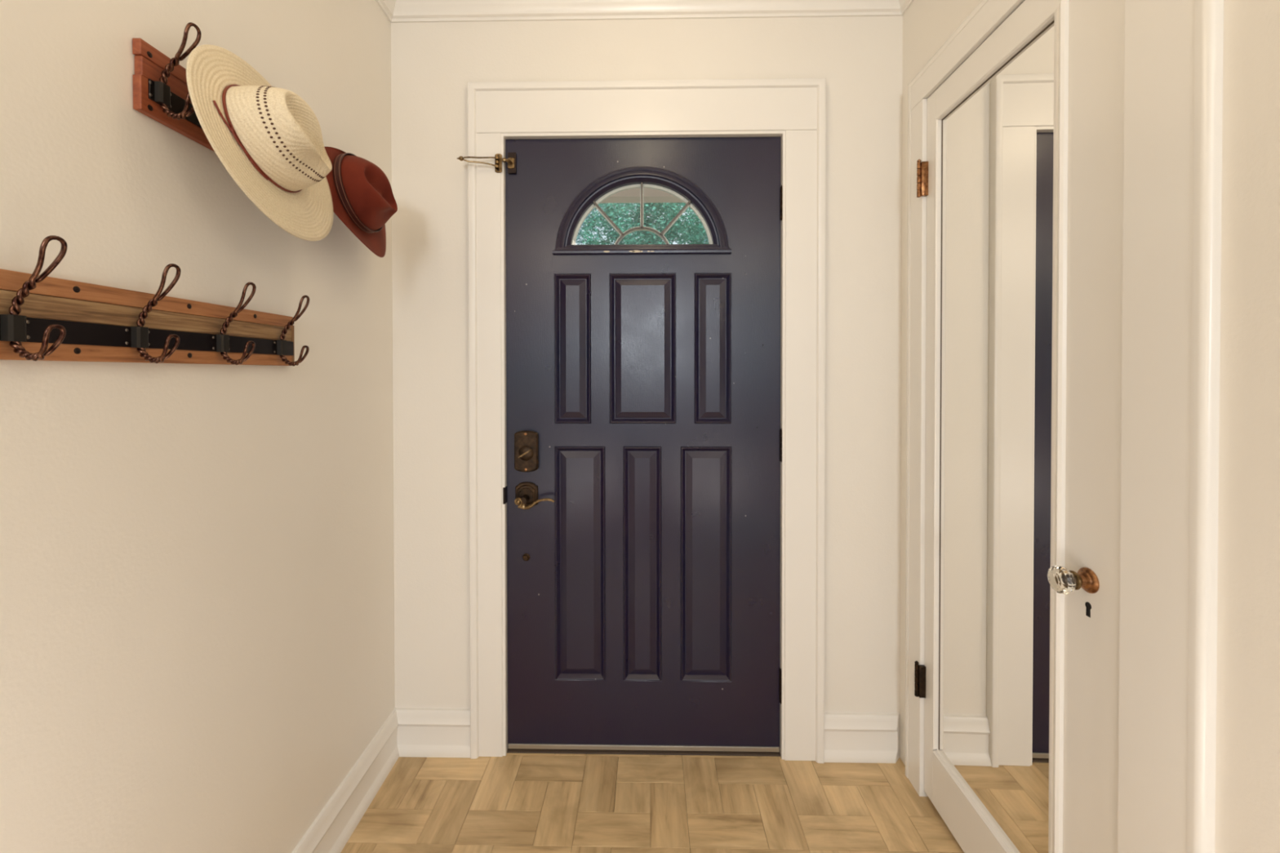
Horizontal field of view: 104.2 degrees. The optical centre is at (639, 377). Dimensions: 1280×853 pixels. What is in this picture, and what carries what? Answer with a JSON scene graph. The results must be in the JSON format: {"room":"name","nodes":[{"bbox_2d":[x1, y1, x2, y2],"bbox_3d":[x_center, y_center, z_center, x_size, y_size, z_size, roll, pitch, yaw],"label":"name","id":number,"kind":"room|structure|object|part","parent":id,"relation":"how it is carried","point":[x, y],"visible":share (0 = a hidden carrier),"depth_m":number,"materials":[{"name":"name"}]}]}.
{"room":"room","nodes":[
{"label":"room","id":0,"kind":"room"},
{"bbox_2d":[0,0,395,852],"bbox_3d":[-0.878,0.002,0.441,0.140,2.530,2.760,0,1,-1],"label":"wall","id":1,"kind":"structure","parent":0,"point":[197,561],"depth_m":0.88,"materials":[{"name":"beige paint"}]},
{"bbox_2d":[0,235,309,366],"bbox_3d":[-0.775,-0.103,0.873,0.077,0.158,0.567,0,1,-1],"label":"coat rack","id":2,"kind":"object","parent":1,"relation":"attached to","point":[43,317],"visible":1,"depth_m":0.77,"materials":[{"name":"orange wood"}]},
{"bbox_3d":[-0.810,-0.076,1.153,0.015,0.092,0.007,0,1,-1],"label":"plate","id":3,"kind":"part","parent":2,"relation":"part of","materials":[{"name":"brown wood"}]},
{"bbox_2d":[132,22,214,151],"bbox_3d":[-0.777,-0.510,0.982,0.077,0.158,0.370,0,1,-1],"label":"coat rack","id":4,"kind":"object","parent":1,"relation":"attached to","point":[161,93],"visible":0.49,"depth_m":0.82,"materials":[{"name":"red wood"}]},
{"bbox_2d":[186,44,333,240],"bbox_3d":[-0.679,-0.439,0.969,0.131,0.315,0.357,0,1,1],"label":"straw hat","id":5,"kind":"object","parent":4,"relation":"hanging from","point":[268,140],"visible":1,"depth_m":0.90,"materials":[{"name":"beige wicker"}]},
{"bbox_3d":[-0.673,-0.453,0.953,0.119,0.166,0.191,0,1,1],"label":"crown","id":6,"kind":"part","parent":5,"relation":"part of","materials":[{"name":"wicker"}]},
{"bbox_2d":[324,146,397,257],"bbox_3d":[-0.711,-0.454,1.305,0.112,0.247,0.324,0,1,1],"label":"felt hat","id":7,"kind":"object","parent":4,"relation":"hanging from","point":[363,199],"visible":0.94,"depth_m":1.24,"materials":[{"name":"red fabric"}]},
{"bbox_3d":[-0.706,-0.478,1.299,0.102,0.188,0.194,0,1,1],"label":"crown","id":8,"kind":"part","parent":7,"relation":"part of","materials":[{"name":"brown fabric"}]},
{"bbox_2d":[291,707,399,852],"bbox_3d":[-0.793,1.194,0.384,0.026,0.146,2.580,0,1,-1],"label":"baseboard","id":9,"kind":"structure","parent":1,"relation":"attached to","point":[331,831],"depth_m":1.40,"materials":[{"name":"white paint"}]},
{"bbox_2d":[375,0,395,22],"bbox_3d":[-0.775,-1.214,0.360,0.068,0.098,2.580,0,1,-1],"label":"trim","id":10,"kind":"structure","parent":1,"relation":"attached to","point":[388,6],"depth_m":1.60,"materials":[{"name":"white paint"}]},
{"bbox_2d":[391,15,902,713],"bbox_3d":[0.017,-0.012,1.716,1.982,2.530,0.140,0,1,1],"label":"wall","id":11,"kind":"structure","parent":0,"point":[860,59],"depth_m":1.64,"materials":[{"name":"beige paint"}]},
{"bbox_2d":[395,707,470,758],"bbox_3d":[-0.689,1.181,1.658,0.270,0.146,0.026,0,1,1],"label":"baseboard","id":12,"kind":"structure","parent":11,"relation":"attached to","point":[420,732],"depth_m":1.66,"materials":[{"name":"white paint"}]},
{"bbox_2d":[457,153,502,173],"bbox_3d":[-0.516,-0.701,1.602,0.139,0.062,0.020,0,1,-19],"label":"guard","id":13,"kind":"object","parent":11,"relation":"attached to","point":[498,157],"visible":1,"depth_m":1.61,"materials":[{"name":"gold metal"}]},
{"bbox_3d":[-0.462,-0.702,1.625,0.023,0.062,0.004,0,1,1],"label":"mounting plate","id":14,"kind":"part","parent":13,"relation":"part of","materials":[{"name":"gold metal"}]},
{"bbox_2d":[502,137,782,751],"bbox_3d":[0.012,0.226,1.645,0.921,2.033,0.096,0,1,1],"label":"door","id":15,"kind":"structure","parent":11,"relation":"in","point":[644,433],"depth_m":1.65,"materials":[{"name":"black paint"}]},
{"bbox_3d":[-0.377,0.386,1.656,0.075,0.080,0.008,0,1,1],"label":"lever handle","id":16,"kind":"part","parent":15,"relation":"part of","materials":[{"name":"brown metal"}]},
{"bbox_3d":[-0.377,0.386,1.649,0.061,0.064,0.007,0,1,1],"label":"rose plate","id":17,"kind":"part","parent":15,"relation":"part of","materials":[{"name":"brown metal"}]},
{"bbox_3d":[-0.342,0.407,1.618,0.132,0.039,0.024,0,1,1],"label":"lever","id":18,"kind":"part","parent":15,"relation":"part of","materials":[{"name":"gold metal"}]},
{"bbox_3d":[-0.223,-0.097,1.666,0.126,0.501,0.033,0,1,1],"label":"panel","id":19,"kind":"part","parent":15,"relation":"part of","materials":[{"name":"blue paint"}]},
{"bbox_3d":[-0.200,0.619,1.673,0.172,0.786,0.033,0,1,1],"label":"panel","id":20,"kind":"part","parent":15,"relation":"part of","materials":[{"name":"blue paint"}]},
{"bbox_3d":[0.006,-0.553,1.651,0.572,0.286,0.038,0,1,1],"label":"fanlight frame","id":21,"kind":"part","parent":15,"relation":"part of","materials":[{"name":"blue paint"}]},
{"bbox_3d":[0.008,0.619,1.669,0.130,0.786,0.033,0,1,1],"label":"panel","id":22,"kind":"part","parent":15,"relation":"part of","materials":[{"name":"blue paint"}]},
{"bbox_3d":[0.009,-0.097,1.662,0.224,0.501,0.033,0,1,1],"label":"panel","id":23,"kind":"part","parent":15,"relation":"part of","materials":[{"name":"blue paint"}]},
{"bbox_3d":[0.220,0.619,1.665,0.172,0.786,0.033,0,1,1],"label":"panel","id":24,"kind":"part","parent":15,"relation":"part of","materials":[{"name":"blue paint"}]},
{"bbox_3d":[0.241,-0.098,1.658,0.126,0.501,0.033,0,1,1],"label":"panel","id":25,"kind":"part","parent":15,"relation":"part of","materials":[{"name":"blue paint"}]},
{"bbox_2d":[506,746,780,756],"bbox_3d":[0.012,1.249,1.727,0.911,0.015,0.144,0,1,1],"label":"threshold","id":26,"kind":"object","parent":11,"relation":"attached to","point":[509,750],"depth_m":1.66,"materials":[{"name":"brown metal"}]},
{"bbox_2d":[391,0,902,22],"bbox_3d":[0.014,-1.227,1.600,1.682,0.098,0.068,0,1,1],"label":"trim","id":27,"kind":"structure","parent":11,"relation":"attached to","point":[405,11],"depth_m":1.62,"materials":[{"name":"white paint"}]},
{"bbox_2d":[467,78,826,763],"bbox_3d":[0.009,0.222,1.705,0.938,2.062,0.148,0,1,1],"label":"trim","id":28,"kind":"structure","parent":11,"relation":"attached to","point":[504,136],"depth_m":1.64,"materials":[{"name":"white paint"}]},
{"bbox_3d":[-0.448,0.389,1.670,0.006,0.055,0.058,0,1,1],"label":"strike plate","id":29,"kind":"part","parent":28,"relation":"part of","materials":[{"name":"brown metal"}]},
{"bbox_2d":[823,712,899,763],"bbox_3d":[0.727,1.180,1.633,0.260,0.146,0.026,0,1,1],"label":"baseboard","id":30,"kind":"structure","parent":11,"relation":"attached to","point":[849,737],"depth_m":1.63,"materials":[{"name":"white paint"}]},
{"bbox_2d":[341,753,964,852],"bbox_3d":[-0.021,1.333,-1.243,5.400,0.100,6.087,0,1,1],"label":"floor","id":31,"kind":"structure","parent":0,"point":[511,802],"depth_m":1.46,"materials":[{"name":"brown wood"}]},
{"bbox_2d":[899,0,1279,852],"bbox_3d":[0.878,0.000,0.410,0.120,2.530,2.760,0,1,2],"label":"wall","id":32,"kind":"structure","parent":0,"point":[1247,815],"depth_m":0.68,"materials":[{"name":"beige paint"}]},
{"bbox_2d":[898,0,913,15],"bbox_3d":[0.780,-1.215,0.331,0.068,0.098,2.580,0,1,2],"label":"trim","id":33,"kind":"structure","parent":32,"relation":"attached to","point":[904,4],"depth_m":1.59,"materials":[{"name":"white paint"}]},
{"bbox_2d":[914,0,1124,852],"bbox_3d":[0.824,0.208,1.168,0.108,2.056,0.638,0,1,1],"label":"door","id":34,"kind":"structure","parent":32,"relation":"in","point":[1020,179],"depth_m":1.10,"materials":[{"name":"white paint"}]},
{"bbox_3d":[0.853,0.168,1.428,0.015,1.817,0.006,0,1,1],"label":"moulding","id":35,"kind":"part","parent":34,"relation":"part of","materials":[{"name":"white paint"}]},
{"bbox_3d":[0.858,1.161,1.212,0.036,0.149,0.459,0,1,2],"label":"rail","id":36,"kind":"part","parent":34,"relation":"part of","materials":[{"name":"white paint"}]},
{"bbox_3d":[0.846,1.079,1.221,0.016,0.014,0.439,0,1,2],"label":"moulding","id":37,"kind":"part","parent":34,"relation":"part of","materials":[{"name":"white paint"}]},
{"bbox_3d":[0.845,-0.736,1.205,0.015,0.006,0.426,0,1,2],"label":"moulding","id":38,"kind":"part","parent":34,"relation":"part of","materials":[{"name":"white paint"}]},
{"bbox_2d":[937,19,1054,852],"bbox_3d":[0.856,0.171,1.213,0.013,1.814,0.433,0,1,1],"label":"mirror","id":39,"kind":"object","parent":34,"relation":"on","point":[996,135],"depth_m":1.18,"materials":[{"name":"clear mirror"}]},
{"bbox_3d":[0.856,-0.779,1.192,0.036,0.082,0.459,0,1,2],"label":"rail","id":40,"kind":"part","parent":34,"relation":"part of","materials":[{"name":"white paint"}]},
{"bbox_3d":[0.834,0.175,0.990,0.024,1.825,0.034,0,1,1],"label":"moulding","id":41,"kind":"part","parent":34,"relation":"part of","materials":[{"name":"white paint"}]},
{"bbox_3d":[0.783,0.374,0.922,0.033,0.051,0.051,0,1,1],"label":"glass knob","id":42,"kind":"part","parent":34,"relation":"part of","materials":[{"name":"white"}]},
{"bbox_2d":[905,0,1223,852],"bbox_3d":[0.832,0.171,1.141,0.018,2.175,0.858,0,1,2],"label":"trim","id":43,"kind":"structure","parent":32,"relation":"attached to","point":[1173,49],"depth_m":0.77,"materials":[{"name":"white paint"}]},
{"label":"outside","id":44,"kind":"structure","parent":0,"visible":0},
{"bbox_3d":[0.249,1.381,13.936,28.000,0.100,24.153,0,1,1],"label":"ground","id":45,"kind":"structure","parent":44,"visible":0},
{"bbox_2d":[575,203,631,244],"bbox_3d":[-1.832,-2.139,12.214,3.847,6.990,2.314,0,1,-2],"label":"tree","id":46,"kind":"object","parent":45,"relation":"on","point":[579,235],"visible":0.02,"depth_m":12.29,"materials":[{"name":"teal plant"}]},
{"bbox_2d":[579,202,709,244],"bbox_3d":[0.180,-1.178,8.117,3.106,5.145,2.396,0,1,1],"label":"tree","id":47,"kind":"object","parent":45,"relation":"on","point":[670,210],"visible":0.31,"depth_m":7.62,"materials":[{"name":"teal plant"}]},
{"bbox_2d":[676,205,709,244],"bbox_3d":[2.520,-2.050,12.559,3.579,6.795,2.196,0,1,6],"label":"tree","id":48,"kind":"object","parent":45,"relation":"on","point":[680,206],"visible":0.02,"depth_m":12.88,"materials":[{"name":"teal plant"}]},
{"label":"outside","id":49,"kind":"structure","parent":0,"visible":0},
{"bbox_2d":[600,187,684,203],"bbox_3d":[0.056,-1.270,3.227,4.400,0.225,0.120,0,1,1],"label":"beam","id":50,"kind":"structure","parent":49,"point":[633,195],"depth_m":3.18,"materials":[{"name":"beige paint"}]}
]}

